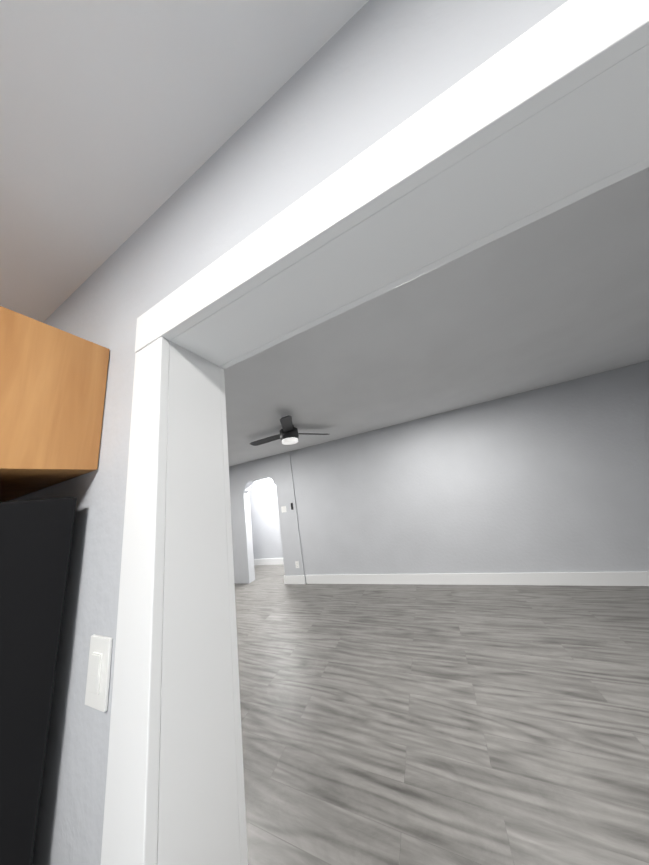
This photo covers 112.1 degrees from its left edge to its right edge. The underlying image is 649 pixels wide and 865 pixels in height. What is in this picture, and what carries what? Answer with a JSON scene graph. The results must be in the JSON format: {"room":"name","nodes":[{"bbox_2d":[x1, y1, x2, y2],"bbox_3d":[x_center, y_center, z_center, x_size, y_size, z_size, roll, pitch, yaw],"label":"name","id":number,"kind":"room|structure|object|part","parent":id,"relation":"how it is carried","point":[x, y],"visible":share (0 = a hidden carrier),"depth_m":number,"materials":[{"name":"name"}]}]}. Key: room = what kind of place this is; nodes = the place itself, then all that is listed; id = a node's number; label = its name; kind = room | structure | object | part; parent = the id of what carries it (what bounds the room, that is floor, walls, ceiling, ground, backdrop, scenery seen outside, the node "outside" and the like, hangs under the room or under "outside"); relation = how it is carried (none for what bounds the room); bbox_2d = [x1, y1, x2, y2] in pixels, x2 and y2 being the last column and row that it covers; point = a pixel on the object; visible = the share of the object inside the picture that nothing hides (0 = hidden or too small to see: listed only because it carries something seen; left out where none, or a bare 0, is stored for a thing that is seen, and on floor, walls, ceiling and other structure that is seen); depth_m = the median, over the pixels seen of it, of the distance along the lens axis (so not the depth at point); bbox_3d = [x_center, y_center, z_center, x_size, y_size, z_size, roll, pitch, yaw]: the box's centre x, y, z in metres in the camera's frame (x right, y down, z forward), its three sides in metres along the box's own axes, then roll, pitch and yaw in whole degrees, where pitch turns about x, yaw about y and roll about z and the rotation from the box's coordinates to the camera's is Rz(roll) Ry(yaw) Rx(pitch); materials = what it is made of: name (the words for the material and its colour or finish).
{"room":"kitchen","nodes":[
{"label":"kitchen","id":0,"kind":"room"},
{"bbox_2d":[0,0,368,322],"bbox_3d":[-0.960,-0.534,1.428,9.000,0.080,11.400,-15,-16,21],"label":"ceiling","id":1,"kind":"structure","parent":0,"point":[122,122],"depth_m":0.54,"materials":[{"name":"paint"}]},
{"bbox_2d":[249,478,282,558],"bbox_3d":[-1.518,2.147,5.963,3.400,2.583,0.150,-15,-16,21],"label":"wall","id":2,"kind":"structure","parent":0,"point":[266,534],"depth_m":5.88,"materials":[{"name":"paint"}]},
{"bbox_2d":[254,558,283,564],"bbox_3d":[-1.358,3.299,5.581,3.400,0.140,0.015,-15,-16,21],"label":"baseboard","id":3,"kind":"structure","parent":2,"relation":"attached to","point":[273,561],"depth_m":5.60,"materials":[{"name":"white"}]},
{"bbox_2d":[9,0,567,864],"bbox_3d":[-0.808,0.635,0.666,3.653,2.583,0.150,-15,-16,21],"label":"wall","id":4,"kind":"structure","parent":0,"point":[369,73],"depth_m":0.49,"materials":[{"name":"paint"}]},
{"bbox_2d":[0,498,14,501],"bbox_3d":[-1.229,0.032,0.705,0.383,0.381,0.321,-15,-16,21],"label":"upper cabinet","id":5,"kind":"object","parent":4,"relation":"attached to","point":[1,499],"depth_m":0.80,"materials":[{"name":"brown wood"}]},
{"bbox_2d":[0,306,109,497],"bbox_3d":[-0.885,-0.061,0.566,0.382,0.381,0.321,-15,-16,21],"label":"upper cabinet","id":6,"kind":"object","parent":4,"relation":"attached to","point":[52,387],"depth_m":0.55,"materials":[{"name":"brown wood"}]},
{"bbox_2d":[85,635,112,711],"bbox_3d":[-0.466,0.491,0.448,0.075,0.118,0.010,-15,-16,21],"label":"light switch","id":7,"kind":"object","parent":4,"relation":"attached to","point":[98,680],"visible":1,"depth_m":0.44,"materials":[{"name":"white plastic"}]},
{"bbox_2d":[101,0,648,864],"bbox_3d":[0.319,0.548,0.171,1.412,2.142,0.194,-15,-16,21],"label":"door frame","id":8,"kind":"structure","parent":4,"relation":"attached to","point":[593,131],"depth_m":0.40,"materials":[{"name":"white"}]},
{"bbox_3d":[0.284,0.534,0.095,1.410,2.142,0.024,-15,-16,21],"label":"kitchen door casing trim","id":9,"kind":"part","parent":8,"relation":"part of","materials":[{"name":"white wood"}]},
{"bbox_3d":[0.354,0.563,0.247,1.412,2.142,0.024,-15,-16,21],"label":"living room door trim casing","id":10,"kind":"part","parent":8,"relation":"part of","materials":[{"name":"white wood"}]},
{"bbox_2d":[224,167,648,466],"bbox_3d":[0.142,-0.009,3.810,9.000,0.072,6.049,-15,-16,21],"label":"ceiling","id":11,"kind":"structure","parent":0,"point":[559,296],"depth_m":1.58,"materials":[{"name":"paint"}]},
{"bbox_2d":[250,415,328,445],"bbox_3d":[-0.608,0.064,2.996,1.038,0.238,1.194,-15,-16,21],"label":"ceiling fan","id":12,"kind":"object","parent":11,"relation":"hanging from","point":[288,434],"visible":1,"depth_m":2.85,"materials":[{"name":"black metal"}]},
{"bbox_3d":[-0.476,0.027,2.941,0.250,0.238,0.250,-15,-16,21],"label":"motor","id":13,"kind":"part","parent":12,"relation":"part of","materials":[{"name":"black metal"}]},
{"bbox_2d":[229,361,648,582],"bbox_3d":[0.570,1.283,3.999,9.000,2.583,0.175,-15,-16,21],"label":"wall","id":14,"kind":"structure","parent":0,"point":[552,478],"depth_m":3.23,"materials":[{"name":"paint"}]},
{"bbox_2d":[281,506,286,512],"bbox_3d":[-0.837,1.577,4.478,0.118,0.118,0.010,-15,-16,21],"label":"light switch","id":15,"kind":"object","parent":14,"relation":"attached to","point":[283,508],"visible":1,"depth_m":4.48,"materials":[{"name":"white plastic"}]},
{"bbox_2d":[284,572,648,585],"bbox_3d":[2.011,2.087,3.102,6.150,0.140,0.040,-15,-16,21],"label":"baseboard","id":16,"kind":"structure","parent":14,"relation":"attached to","point":[599,578],"depth_m":3.00,"materials":[{"name":"white"}]},
{"bbox_2d":[234,564,648,864],"bbox_3d":[-0.539,1.999,0.761,9.000,0.060,11.400,-15,-16,21],"label":"floor","id":17,"kind":"structure","parent":0,"point":[402,724],"depth_m":1.45,"materials":[{"name":"grey wood"}]},
{"bbox_2d":[0,497,76,864],"bbox_3d":[-1.003,0.982,0.107,0.752,1.702,0.835,-15,-16,21],"label":"fridge","id":18,"kind":"object","parent":17,"relation":"on","point":[35,540],"visible":1,"depth_m":0.44,"materials":[{"name":"black metal"}]}
]}

